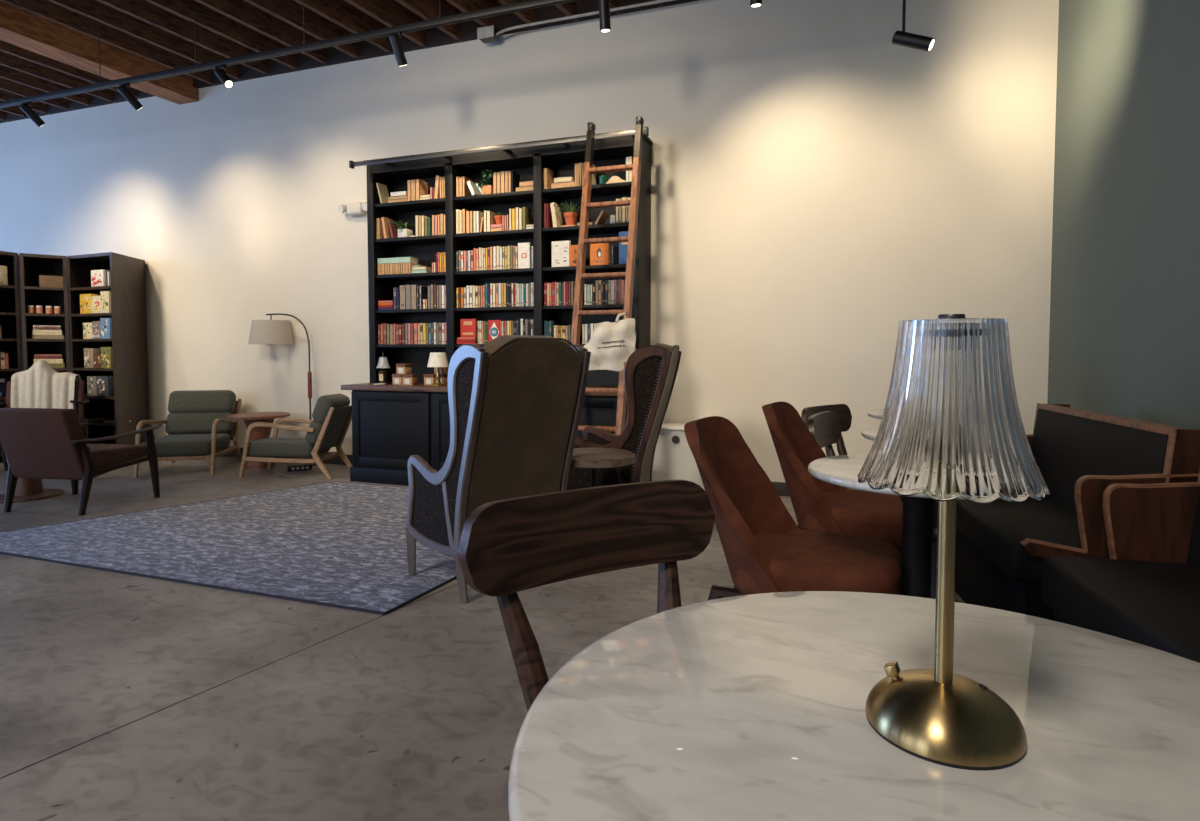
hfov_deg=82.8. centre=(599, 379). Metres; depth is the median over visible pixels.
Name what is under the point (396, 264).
book
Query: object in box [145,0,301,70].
ceiling beam
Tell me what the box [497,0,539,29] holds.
ceiling beam
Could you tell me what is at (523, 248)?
book
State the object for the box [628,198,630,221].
book
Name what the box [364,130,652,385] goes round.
bookcase
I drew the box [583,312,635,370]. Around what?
canvas bag
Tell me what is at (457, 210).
book
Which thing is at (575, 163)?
book
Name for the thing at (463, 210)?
book
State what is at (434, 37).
trim
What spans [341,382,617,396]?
countertop
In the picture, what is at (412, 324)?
book
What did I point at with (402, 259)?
book
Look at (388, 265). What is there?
book
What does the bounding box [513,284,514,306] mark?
book
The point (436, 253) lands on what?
book
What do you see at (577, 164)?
book
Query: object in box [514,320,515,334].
book
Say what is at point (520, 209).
book
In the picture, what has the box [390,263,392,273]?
book
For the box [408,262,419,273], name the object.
book
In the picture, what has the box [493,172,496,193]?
book
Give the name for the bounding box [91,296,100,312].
game box
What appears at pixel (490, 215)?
book
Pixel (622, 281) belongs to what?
book
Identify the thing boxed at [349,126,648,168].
ladder rail
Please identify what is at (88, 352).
game box
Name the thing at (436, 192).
book
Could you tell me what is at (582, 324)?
book
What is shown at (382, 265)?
book
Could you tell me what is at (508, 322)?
book
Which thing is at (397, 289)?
book
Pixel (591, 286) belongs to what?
book
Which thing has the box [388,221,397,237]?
book
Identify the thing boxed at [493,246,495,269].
book
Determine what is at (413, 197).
book
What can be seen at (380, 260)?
book
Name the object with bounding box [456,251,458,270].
book
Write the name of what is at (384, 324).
book
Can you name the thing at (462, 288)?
book
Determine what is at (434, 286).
book
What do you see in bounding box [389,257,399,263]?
book
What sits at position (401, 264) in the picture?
book
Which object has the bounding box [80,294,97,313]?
game box
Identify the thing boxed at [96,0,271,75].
ceiling beam
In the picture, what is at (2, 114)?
ceiling beam
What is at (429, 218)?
book
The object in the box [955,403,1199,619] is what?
bench
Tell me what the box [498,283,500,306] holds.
book
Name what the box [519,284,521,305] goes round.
book
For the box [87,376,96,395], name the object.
game box
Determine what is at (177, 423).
lumbar cushion
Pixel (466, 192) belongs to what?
book
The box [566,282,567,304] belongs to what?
book
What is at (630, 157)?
book
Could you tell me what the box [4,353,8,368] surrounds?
book
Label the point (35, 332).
textile
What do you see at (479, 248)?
book
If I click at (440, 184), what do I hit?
book
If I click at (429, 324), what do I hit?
book
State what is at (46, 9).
ceiling beam
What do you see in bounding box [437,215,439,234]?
book
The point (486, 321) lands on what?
book
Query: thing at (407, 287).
book
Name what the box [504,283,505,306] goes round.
book
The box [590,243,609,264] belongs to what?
book
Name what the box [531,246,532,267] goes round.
book
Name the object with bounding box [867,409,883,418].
marble table
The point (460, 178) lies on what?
book
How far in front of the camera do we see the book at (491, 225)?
5.44 m
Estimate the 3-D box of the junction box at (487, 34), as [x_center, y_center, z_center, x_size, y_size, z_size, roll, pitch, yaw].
[-0.914,-2.831,5.575,0.150,0.094,0.106,1,3,20]
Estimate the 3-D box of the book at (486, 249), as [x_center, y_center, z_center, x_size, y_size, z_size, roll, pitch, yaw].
[-0.890,-0.978,5.554,0.019,0.179,0.149,1,3,20]
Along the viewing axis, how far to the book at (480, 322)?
5.53 m
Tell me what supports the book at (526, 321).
on the bookcase at (529, 163)
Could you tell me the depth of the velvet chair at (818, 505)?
2.68 m
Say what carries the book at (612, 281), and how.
on the bookcase at (529, 163)
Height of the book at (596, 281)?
0.184 m
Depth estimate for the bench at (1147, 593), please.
1.95 m
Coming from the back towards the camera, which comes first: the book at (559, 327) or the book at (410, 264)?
the book at (410, 264)
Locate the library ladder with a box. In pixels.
[571,116,643,434]
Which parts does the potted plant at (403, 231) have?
pot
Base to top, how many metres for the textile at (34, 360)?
0.045 m
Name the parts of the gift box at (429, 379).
lid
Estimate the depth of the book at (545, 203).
5.30 m
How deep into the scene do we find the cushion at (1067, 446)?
2.66 m
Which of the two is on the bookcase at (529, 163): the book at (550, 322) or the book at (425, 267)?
the book at (550, 322)
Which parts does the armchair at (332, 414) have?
cross rail, frame, panel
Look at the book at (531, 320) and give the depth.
5.37 m
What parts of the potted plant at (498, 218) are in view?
pot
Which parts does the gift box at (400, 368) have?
lid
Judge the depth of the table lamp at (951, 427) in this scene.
0.56 m
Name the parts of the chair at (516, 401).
leg, cane panel, frame, leg, backrest, frame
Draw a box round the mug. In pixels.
[599,175,609,183]
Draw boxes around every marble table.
[508,591,1199,820]
[808,454,1000,597]
[862,427,961,602]
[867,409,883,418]
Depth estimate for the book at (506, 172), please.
5.39 m
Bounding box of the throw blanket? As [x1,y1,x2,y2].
[11,360,80,408]
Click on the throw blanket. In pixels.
(39, 386)
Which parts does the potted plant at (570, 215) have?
pot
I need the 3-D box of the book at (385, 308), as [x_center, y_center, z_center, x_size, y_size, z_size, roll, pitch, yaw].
[-1.817,-0.615,5.895,0.152,0.020,0.130,1,3,20]
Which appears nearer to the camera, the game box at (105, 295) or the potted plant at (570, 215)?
the potted plant at (570, 215)
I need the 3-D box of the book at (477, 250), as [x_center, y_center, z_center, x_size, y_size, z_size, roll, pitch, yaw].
[-0.974,-0.977,5.570,0.025,0.176,0.122,1,3,20]
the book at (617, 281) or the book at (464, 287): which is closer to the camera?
the book at (617, 281)
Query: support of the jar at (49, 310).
on the bookshelf at (32, 266)
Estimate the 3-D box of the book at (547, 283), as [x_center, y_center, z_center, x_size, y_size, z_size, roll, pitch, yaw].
[-0.385,-0.671,5.375,0.016,0.178,0.131,1,3,20]
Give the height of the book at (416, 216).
0.177 m
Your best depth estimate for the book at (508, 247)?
5.42 m
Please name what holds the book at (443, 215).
on the bookcase at (529, 163)
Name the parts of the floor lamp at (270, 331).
lamp shade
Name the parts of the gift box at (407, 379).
lid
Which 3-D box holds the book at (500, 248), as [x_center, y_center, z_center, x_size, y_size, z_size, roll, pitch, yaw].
[-0.773,-0.976,5.501,0.025,0.180,0.129,1,3,20]
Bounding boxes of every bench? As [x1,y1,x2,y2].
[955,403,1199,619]
[1041,470,1199,662]
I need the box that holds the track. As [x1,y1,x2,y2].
[0,0,577,108]
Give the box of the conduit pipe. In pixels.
[496,0,673,35]
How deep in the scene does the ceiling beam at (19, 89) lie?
7.11 m
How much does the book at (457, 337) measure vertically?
0.017 m
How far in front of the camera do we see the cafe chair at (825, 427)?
3.38 m
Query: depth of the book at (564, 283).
5.27 m
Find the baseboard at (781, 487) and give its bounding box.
[208,448,789,495]
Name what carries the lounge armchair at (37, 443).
on the floor
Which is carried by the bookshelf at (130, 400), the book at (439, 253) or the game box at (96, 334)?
the game box at (96, 334)
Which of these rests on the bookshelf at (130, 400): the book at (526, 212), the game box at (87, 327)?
the game box at (87, 327)
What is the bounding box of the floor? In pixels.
[0,456,964,820]
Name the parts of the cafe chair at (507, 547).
leg, backrest, leg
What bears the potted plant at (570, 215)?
on the book
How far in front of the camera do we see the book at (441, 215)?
5.61 m
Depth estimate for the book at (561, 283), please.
5.27 m
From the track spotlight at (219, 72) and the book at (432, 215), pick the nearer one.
the track spotlight at (219, 72)
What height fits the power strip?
0.045 m
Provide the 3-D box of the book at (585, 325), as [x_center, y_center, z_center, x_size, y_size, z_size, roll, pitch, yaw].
[-0.084,-0.357,5.288,0.025,0.150,0.145,1,3,20]
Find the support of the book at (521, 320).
on the bookcase at (529, 163)
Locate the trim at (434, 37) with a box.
[0,0,698,122]
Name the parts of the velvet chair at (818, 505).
backrest, seat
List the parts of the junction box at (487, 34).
plate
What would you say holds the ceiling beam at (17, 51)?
attached to the wall at (821, 184)
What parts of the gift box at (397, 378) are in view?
lid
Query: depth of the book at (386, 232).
5.81 m
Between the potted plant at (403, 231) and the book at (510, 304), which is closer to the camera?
the book at (510, 304)
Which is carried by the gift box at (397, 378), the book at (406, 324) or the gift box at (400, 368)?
the gift box at (400, 368)
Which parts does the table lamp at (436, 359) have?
lamp shade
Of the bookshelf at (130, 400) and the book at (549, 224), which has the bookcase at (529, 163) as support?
the book at (549, 224)
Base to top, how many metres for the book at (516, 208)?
0.179 m
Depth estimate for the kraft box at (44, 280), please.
6.82 m
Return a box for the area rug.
[0,481,456,614]
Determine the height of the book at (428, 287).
0.190 m
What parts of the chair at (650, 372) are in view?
cane panel, nailhead trim, backrest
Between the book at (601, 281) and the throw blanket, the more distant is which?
the throw blanket
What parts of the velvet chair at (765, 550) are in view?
leg, backrest, seat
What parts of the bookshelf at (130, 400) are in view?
panel, panel, shelf, shelf, shelf, shelf, shelf, shelf, panel, panel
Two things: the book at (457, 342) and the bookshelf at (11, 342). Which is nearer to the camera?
the book at (457, 342)
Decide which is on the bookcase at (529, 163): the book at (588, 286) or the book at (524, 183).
the book at (588, 286)
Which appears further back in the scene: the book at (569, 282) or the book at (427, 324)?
the book at (427, 324)
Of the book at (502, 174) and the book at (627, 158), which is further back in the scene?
the book at (502, 174)
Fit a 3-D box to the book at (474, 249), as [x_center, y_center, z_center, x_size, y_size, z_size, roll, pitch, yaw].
[-0.996,-0.980,5.581,0.022,0.182,0.130,1,3,20]
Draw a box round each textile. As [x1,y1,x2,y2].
[31,335,64,338]
[32,330,62,334]
[32,363,65,367]
[33,325,61,329]
[33,359,63,363]
[34,354,62,358]
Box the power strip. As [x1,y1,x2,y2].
[287,464,311,471]
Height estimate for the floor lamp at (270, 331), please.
1.426 m
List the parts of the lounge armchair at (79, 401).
leg, backrest, leg, armrest, leg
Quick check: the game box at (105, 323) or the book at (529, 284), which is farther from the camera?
the game box at (105, 323)
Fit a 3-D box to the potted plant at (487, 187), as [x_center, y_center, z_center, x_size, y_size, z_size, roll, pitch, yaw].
[-0.902,-1.592,5.487,0.142,0.208,0.166,-2,3,-40]
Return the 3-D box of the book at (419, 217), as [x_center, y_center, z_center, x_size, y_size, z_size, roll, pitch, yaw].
[-1.486,-1.289,5.739,0.027,0.174,0.117,1,3,20]
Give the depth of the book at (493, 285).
5.47 m
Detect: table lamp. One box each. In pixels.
[376,352,390,383]
[427,352,448,385]
[857,314,1049,769]
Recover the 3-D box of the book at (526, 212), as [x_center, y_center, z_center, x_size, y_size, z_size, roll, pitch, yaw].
[-0.580,-1.276,5.414,0.030,0.178,0.119,1,3,20]
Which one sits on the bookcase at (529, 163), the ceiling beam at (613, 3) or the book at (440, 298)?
the book at (440, 298)
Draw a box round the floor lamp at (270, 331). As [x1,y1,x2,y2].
[248,313,316,465]
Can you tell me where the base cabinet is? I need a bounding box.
[350,390,626,485]
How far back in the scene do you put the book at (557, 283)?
5.29 m
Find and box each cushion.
[141,433,229,455]
[165,412,232,434]
[168,390,235,412]
[247,437,329,456]
[312,394,349,422]
[956,496,1081,583]
[1031,408,1168,515]
[1041,555,1199,662]
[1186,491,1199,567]
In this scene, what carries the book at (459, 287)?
on the bookcase at (529, 163)
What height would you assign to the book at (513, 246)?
0.183 m
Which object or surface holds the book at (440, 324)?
on the bookcase at (529, 163)
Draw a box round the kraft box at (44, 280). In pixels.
[39,275,63,287]
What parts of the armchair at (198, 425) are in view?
frame, cross rail, panel, frame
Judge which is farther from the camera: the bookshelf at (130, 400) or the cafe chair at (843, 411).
the bookshelf at (130, 400)
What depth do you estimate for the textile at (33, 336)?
6.80 m
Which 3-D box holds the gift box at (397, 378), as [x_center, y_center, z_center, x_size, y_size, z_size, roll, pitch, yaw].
[-1.643,-0.005,5.593,0.094,0.088,0.094,1,3,21]
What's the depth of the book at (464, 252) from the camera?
5.55 m
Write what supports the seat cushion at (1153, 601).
on the bench at (1147, 593)
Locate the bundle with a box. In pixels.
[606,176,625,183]
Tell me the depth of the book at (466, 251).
5.55 m
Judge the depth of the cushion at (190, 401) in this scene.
6.42 m
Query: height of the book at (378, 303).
0.020 m
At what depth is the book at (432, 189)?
5.63 m
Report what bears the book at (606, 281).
on the bookcase at (529, 163)
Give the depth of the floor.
2.20 m
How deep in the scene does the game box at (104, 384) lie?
6.71 m
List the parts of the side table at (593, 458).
screw post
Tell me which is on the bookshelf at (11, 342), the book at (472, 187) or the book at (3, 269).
the book at (3, 269)
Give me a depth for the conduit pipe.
5.30 m
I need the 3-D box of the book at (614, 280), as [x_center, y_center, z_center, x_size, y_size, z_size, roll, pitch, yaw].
[0.138,-0.666,5.193,0.017,0.184,0.142,1,3,20]
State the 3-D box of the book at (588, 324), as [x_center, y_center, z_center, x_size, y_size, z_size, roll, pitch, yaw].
[-0.061,-0.358,5.280,0.021,0.152,0.145,1,3,20]
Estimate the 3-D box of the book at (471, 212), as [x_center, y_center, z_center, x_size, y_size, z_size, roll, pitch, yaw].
[-1.023,-1.284,5.580,0.026,0.178,0.132,1,3,20]
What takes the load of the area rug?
on the floor
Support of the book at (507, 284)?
on the bookcase at (529, 163)
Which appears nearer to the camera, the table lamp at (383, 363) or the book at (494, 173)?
the book at (494, 173)
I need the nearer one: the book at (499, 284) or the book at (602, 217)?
the book at (602, 217)
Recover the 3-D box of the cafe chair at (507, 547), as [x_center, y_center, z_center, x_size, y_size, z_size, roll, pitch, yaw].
[0.128,0.632,1.157,0.581,0.801,0.618,-1,3,-30]
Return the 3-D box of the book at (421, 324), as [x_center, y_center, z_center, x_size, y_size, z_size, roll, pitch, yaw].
[-1.480,-0.393,5.782,0.024,0.178,0.130,1,3,20]
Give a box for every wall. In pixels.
[0,0,1058,481]
[1047,0,1199,428]
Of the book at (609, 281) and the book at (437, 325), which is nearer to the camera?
the book at (609, 281)
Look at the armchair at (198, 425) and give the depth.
6.35 m
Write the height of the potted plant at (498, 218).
0.102 m
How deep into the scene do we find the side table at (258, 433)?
6.17 m
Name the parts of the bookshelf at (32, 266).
panel, panel, shelf, shelf, shelf, shelf, panel, panel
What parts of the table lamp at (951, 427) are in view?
dimmer knob, stem, lamp shade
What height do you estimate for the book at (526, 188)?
0.038 m
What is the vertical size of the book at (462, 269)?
0.165 m
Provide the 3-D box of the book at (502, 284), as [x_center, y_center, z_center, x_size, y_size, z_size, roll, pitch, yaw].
[-0.757,-0.684,5.519,0.024,0.190,0.149,1,3,20]
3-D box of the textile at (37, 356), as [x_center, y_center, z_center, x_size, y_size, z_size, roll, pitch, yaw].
[-5.566,-0.235,6.864,0.215,0.045,0.169,-2,3,-35]
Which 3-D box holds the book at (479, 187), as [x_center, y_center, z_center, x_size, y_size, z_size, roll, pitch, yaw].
[-0.950,-1.542,5.536,0.079,0.102,0.120,1,3,20]
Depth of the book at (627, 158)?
5.05 m
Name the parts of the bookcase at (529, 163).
panel, shelf, shelf, shelf, shelf, shelf, shelf, shelf, shelf, shelf, shelf, cornice, shelf, shelf, shelf, shelf, panel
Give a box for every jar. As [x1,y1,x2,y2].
[27,305,34,312]
[36,306,42,312]
[46,306,52,313]
[54,306,60,313]
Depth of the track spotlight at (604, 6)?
4.21 m
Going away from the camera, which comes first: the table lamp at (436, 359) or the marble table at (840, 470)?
the marble table at (840, 470)
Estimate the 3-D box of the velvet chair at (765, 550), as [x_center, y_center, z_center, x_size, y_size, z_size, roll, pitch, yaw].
[0.593,0.561,2.127,0.656,0.860,0.497,1,3,28]
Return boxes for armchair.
[0,380,89,470]
[0,408,162,514]
[133,390,241,477]
[239,394,351,478]
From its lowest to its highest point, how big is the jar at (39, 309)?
0.080 m
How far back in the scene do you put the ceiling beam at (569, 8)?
5.31 m
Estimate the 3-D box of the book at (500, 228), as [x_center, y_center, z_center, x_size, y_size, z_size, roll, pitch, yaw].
[-0.809,-1.207,5.505,0.102,0.031,0.130,1,3,20]
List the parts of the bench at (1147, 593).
panel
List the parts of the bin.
lid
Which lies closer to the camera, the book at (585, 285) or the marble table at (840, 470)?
the marble table at (840, 470)
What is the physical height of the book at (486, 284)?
0.194 m
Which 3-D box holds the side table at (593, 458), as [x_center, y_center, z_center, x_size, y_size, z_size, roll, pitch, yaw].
[-0.033,0.650,3.541,0.430,0.541,0.430,1,3,20]
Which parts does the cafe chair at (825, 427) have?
backrest, leg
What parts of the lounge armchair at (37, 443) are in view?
leg, backrest, leg, leg, seat, armrest, rail, leg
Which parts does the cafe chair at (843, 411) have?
backrest, leg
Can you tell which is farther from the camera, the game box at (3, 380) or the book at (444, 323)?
the game box at (3, 380)
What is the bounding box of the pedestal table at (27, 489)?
[0,478,64,502]
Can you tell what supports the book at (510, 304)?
on the bookcase at (529, 163)
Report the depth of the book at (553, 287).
5.30 m
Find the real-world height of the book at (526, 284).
0.179 m
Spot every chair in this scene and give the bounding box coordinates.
[405,335,590,602]
[457,479,714,710]
[567,343,681,489]
[684,416,901,599]
[762,401,902,550]
[801,404,851,454]
[808,411,856,489]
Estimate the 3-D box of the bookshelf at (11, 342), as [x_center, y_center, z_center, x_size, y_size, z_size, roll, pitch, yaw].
[-5.926,-0.214,6.437,0.410,2.020,1.110,1,3,18]
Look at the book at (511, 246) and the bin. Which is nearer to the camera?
the bin
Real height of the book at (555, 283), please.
0.183 m
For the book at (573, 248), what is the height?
0.164 m
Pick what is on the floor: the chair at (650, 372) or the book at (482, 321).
the chair at (650, 372)
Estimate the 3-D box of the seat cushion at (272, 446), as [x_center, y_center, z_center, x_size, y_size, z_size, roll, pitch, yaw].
[-2.721,0.587,5.943,0.605,0.127,0.370,0,3,6]
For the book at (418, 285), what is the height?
0.199 m
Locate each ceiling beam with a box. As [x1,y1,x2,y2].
[0,0,216,85]
[0,1,198,104]
[0,40,141,98]
[0,51,117,102]
[0,65,94,106]
[0,78,72,110]
[0,89,51,114]
[0,100,28,118]
[0,110,10,121]
[48,0,243,80]
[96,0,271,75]
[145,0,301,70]
[195,0,330,65]
[244,0,362,59]
[294,0,393,54]
[344,0,428,48]
[395,0,464,42]
[446,0,500,35]
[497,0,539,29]
[555,1,579,21]
[609,0,620,14]
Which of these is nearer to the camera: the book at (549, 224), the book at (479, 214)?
the book at (549, 224)
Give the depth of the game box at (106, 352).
6.67 m
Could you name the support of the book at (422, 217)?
on the bookcase at (529, 163)
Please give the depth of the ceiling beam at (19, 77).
6.91 m
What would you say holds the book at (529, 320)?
on the bookcase at (529, 163)
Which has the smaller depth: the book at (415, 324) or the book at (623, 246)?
the book at (623, 246)
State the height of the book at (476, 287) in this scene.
0.174 m
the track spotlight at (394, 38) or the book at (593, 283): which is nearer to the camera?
the track spotlight at (394, 38)
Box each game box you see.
[0,377,7,396]
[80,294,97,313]
[83,323,92,338]
[84,348,99,367]
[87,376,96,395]
[91,270,104,286]
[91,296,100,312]
[92,321,100,338]
[93,354,100,367]
[96,376,113,395]
[100,291,110,312]
[100,318,111,338]
[100,347,112,367]
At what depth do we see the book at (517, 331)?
5.42 m
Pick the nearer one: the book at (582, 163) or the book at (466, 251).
the book at (582, 163)
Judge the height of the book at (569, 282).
0.184 m
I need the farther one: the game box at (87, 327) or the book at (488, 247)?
the game box at (87, 327)
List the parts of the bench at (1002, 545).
panel, panel, rail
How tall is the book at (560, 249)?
0.200 m
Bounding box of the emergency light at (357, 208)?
[337,202,366,215]
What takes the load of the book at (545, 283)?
on the bookcase at (529, 163)
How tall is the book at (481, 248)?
0.178 m
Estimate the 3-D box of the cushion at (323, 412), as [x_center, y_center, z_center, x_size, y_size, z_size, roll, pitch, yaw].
[-2.324,0.243,5.888,0.193,0.236,0.384,0,3,6]
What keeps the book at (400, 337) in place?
on the bookcase at (529, 163)
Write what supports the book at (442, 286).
on the bookcase at (529, 163)
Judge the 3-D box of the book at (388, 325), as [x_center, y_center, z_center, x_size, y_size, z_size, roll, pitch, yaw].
[-1.797,-0.396,5.894,0.031,0.174,0.125,1,3,20]
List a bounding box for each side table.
[227,412,289,469]
[570,448,634,486]
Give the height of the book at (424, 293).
0.190 m
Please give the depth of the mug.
5.14 m
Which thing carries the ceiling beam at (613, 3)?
attached to the wall at (821, 184)
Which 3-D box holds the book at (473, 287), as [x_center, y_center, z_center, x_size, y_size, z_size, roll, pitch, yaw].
[-1.007,-0.682,5.600,0.027,0.180,0.133,1,3,20]
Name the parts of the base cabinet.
door frame, door, door frame, door, door, door frame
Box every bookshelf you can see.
[0,251,23,457]
[19,253,70,372]
[67,252,149,444]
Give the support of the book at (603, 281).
on the bookcase at (529, 163)
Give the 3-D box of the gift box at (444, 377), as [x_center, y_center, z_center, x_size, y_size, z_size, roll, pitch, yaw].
[-1.282,-0.004,5.548,0.094,0.088,0.094,1,3,24]
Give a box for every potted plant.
[387,220,414,237]
[478,170,492,193]
[494,212,502,223]
[556,199,580,224]
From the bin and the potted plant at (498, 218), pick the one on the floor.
the bin
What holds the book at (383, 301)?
on the book at (378, 303)
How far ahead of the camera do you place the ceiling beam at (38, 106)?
7.35 m
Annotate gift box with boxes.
[392,374,402,384]
[396,364,411,373]
[402,374,417,384]
[423,374,434,384]
[434,364,448,373]
[435,374,447,384]
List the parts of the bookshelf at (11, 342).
panel, shelf, shelf, shelf, shelf, panel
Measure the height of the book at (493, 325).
0.193 m
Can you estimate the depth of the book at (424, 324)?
5.71 m
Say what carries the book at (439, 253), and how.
on the bookcase at (529, 163)
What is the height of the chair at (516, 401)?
1.149 m
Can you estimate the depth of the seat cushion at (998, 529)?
2.53 m
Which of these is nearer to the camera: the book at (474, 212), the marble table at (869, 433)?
the marble table at (869, 433)
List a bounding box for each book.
[0,265,7,284]
[0,352,4,368]
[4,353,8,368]
[107,271,110,285]
[376,183,388,202]
[376,218,383,238]
[378,258,388,263]
[378,264,380,274]
[378,300,392,302]
[378,303,392,304]
[378,305,392,307]
[378,307,392,309]
[378,324,380,343]
[381,217,392,238]
[381,264,384,274]
[381,324,382,343]
[383,323,389,343]
[387,264,389,273]
[387,324,389,343]
[388,195,406,199]
[388,198,407,202]
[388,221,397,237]
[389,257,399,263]
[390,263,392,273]
[390,324,392,343]
[391,191,406,196]
[393,287,396,309]
[393,324,395,343]
[395,263,397,273]
[395,324,398,343]
[396,288,399,308]
[399,285,405,308]
[399,324,401,343]
[400,256,418,263]
[400,263,402,273]
[401,324,404,343]
[405,263,407,273]
[405,285,410,308]
[405,323,407,343]
[407,180,410,200]
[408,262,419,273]
[408,323,410,343]
[411,180,415,200]
[411,285,421,308]
[411,323,413,343]
[412,266,431,270]
[412,270,431,272]
[414,323,417,343]
[415,179,427,199]
[415,215,418,235]
[417,323,419,343]
[418,216,420,235]
[418,285,420,308]
[420,323,422,343]
[421,216,428,235]
[421,286,427,308]
[423,323,425,343]
[425,218,427,235]
[426,323,430,343]
[427,286,429,308]
[428,217,431,235]
[429,324,430,343]
[430,187,434,198]
[430,285,433,308]
[431,323,433,343]
[432,215,433,234]
[433,285,436,308]
[434,176,440,198]
[434,215,437,234]
[434,323,438,343]
[436,253,437,271]
[436,285,438,307]
[436,324,438,343]
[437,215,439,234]
[438,252,439,271]
[439,177,441,197]
[439,253,441,271]
[439,285,441,307]
[439,323,441,343]
[440,214,444,234]
[441,177,443,197]
[441,252,443,271]
[441,285,444,307]
[442,323,444,343]
[443,215,444,234]
[444,252,445,271]
[444,323,445,343]
[456,176,458,196]
[456,209,458,233]
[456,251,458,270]
[456,288,458,307]
[457,337,477,338]
[457,339,477,341]
[457,342,477,343]
[458,250,460,270]
[459,177,462,196]
[459,210,461,233]
[459,287,461,307]
[460,319,476,336]
[461,251,463,270]
[461,287,463,307]
[462,176,471,195]
[462,209,468,232]
[463,251,465,270]
[464,287,465,307]
[466,180,480,194]
[466,211,469,232]
[466,251,467,270]
[466,286,469,307]
[468,251,470,270]
[469,286,471,307]
[470,211,472,232]
[470,250,473,270]
[472,286,474,307]
[473,211,475,232]
[473,248,476,270]
[475,183,481,194]
[475,286,477,307]
[476,211,483,231]
[476,249,478,269]
[478,286,480,306]
[479,217,483,231]
[479,248,480,269]
[479,321,481,343]
[480,286,482,306]
[481,248,482,269]
[482,321,483,343]
[483,248,485,269]
[483,285,484,306]
[484,211,486,231]
[484,321,485,343]
[485,248,487,269]
[485,283,488,306]
[486,211,497,231]
[486,321,487,343]
[488,247,489,269]
[488,284,489,306]
[488,320,500,341]
[490,223,501,227]
[490,247,492,269]
[490,283,492,306]
[491,227,501,230]
[492,284,495,306]
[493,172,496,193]
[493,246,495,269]
[496,172,500,192]
[496,246,500,269]
[496,283,497,306]
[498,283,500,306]
[499,247,501,268]
[500,171,504,192]
[500,321,501,335]
[501,283,503,306]
[502,215,504,230]
[502,247,504,268]
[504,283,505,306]
[505,171,507,191]
[505,247,506,268]
[506,215,508,229]
[506,282,508,306]
[507,246,509,268]
[507,321,509,334]
[508,171,510,191]
[509,209,511,229]
[509,283,511,306]
[510,245,512,268]
[511,171,519,191]
[511,283,514,306]
[512,209,514,229]
[513,246,514,268]
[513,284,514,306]
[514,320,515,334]
[515,207,518,229]
[515,246,517,268]
[515,283,517,306]
[516,186,532,190]
[516,320,518,334]
[517,284,518,306]
[518,242,530,268]
[519,181,532,186]
[519,208,521,229]
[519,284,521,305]
[520,319,522,334]
[522,207,531,228]
[522,284,523,305]
[523,319,527,334]
[524,284,525,305]
[525,320,527,334]
[526,284,527,305]
[528,283,530,305]
[528,318,532,334]
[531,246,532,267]
[531,283,532,305]
[531,320,532,334]
[543,168,553,188]
[544,203,545,227]
[544,282,547,305]
[544,321,545,335]
[546,203,552,227]
[546,321,548,335]
[547,283,548,305]
[549,283,551,305]
[549,321,551,336]
[550,202,562,226]
[551,181,574,187]
[552,241,570,266]
[552,282,554,305]
[552,321,560,336]
[554,176,574,182]
[554,282,557,305]
[557,283,558,305]
[558,326,560,337]
[559,282,562,305]
[561,283,562,304]
[562,326,564,340]
[563,282,565,304]
[565,326,567,342]
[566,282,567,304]
[568,281,570,304]
[568,325,569,343]
[570,245,577,265]
[571,281,573,304]
[575,163,576,185]
[577,164,578,185]
[579,162,581,185]
[582,163,583,185]
[582,324,583,343]
[584,284,587,304]
[584,324,587,343]
[587,285,589,304]
[588,324,589,341]
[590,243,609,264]
[590,285,592,304]
[590,324,593,337]
[591,165,595,184]
[593,283,594,304]
[594,210,608,223]
[595,280,597,304]
[598,280,602,304]
[601,281,602,303]
[603,281,604,303]
[605,280,607,303]
[608,280,610,303]
[611,245,618,263]
[611,280,613,303]
[614,280,615,303]
[616,199,618,222]
[616,280,618,303]
[619,199,621,222]
[619,231,627,263]
[619,279,621,303]
[621,280,623,303]
[622,197,624,222]
[625,197,628,221]
[626,157,628,181]
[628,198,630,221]
[629,156,632,181]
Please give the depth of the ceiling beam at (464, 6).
5.44 m
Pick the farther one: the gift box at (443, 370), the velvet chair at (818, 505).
the gift box at (443, 370)
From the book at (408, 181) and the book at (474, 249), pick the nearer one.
the book at (474, 249)
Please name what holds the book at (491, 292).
on the bookcase at (529, 163)
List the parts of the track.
suspension rod, suspension rod, suspension rod, suspension rod, suspension rod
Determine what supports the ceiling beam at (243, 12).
attached to the wall at (821, 184)
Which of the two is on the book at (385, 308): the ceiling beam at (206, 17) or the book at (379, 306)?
the book at (379, 306)
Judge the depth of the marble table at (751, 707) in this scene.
0.62 m
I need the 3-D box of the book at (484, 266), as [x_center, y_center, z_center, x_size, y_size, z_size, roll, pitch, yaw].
[-0.912,-0.978,5.551,0.018,0.180,0.129,1,3,20]
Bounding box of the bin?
[652,423,704,489]
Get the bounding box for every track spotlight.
[19,102,44,126]
[117,83,142,109]
[214,65,232,87]
[389,32,406,66]
[598,0,610,31]
[750,0,761,6]
[892,0,933,51]
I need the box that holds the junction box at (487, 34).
[477,25,498,43]
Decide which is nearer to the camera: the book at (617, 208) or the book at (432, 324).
the book at (617, 208)

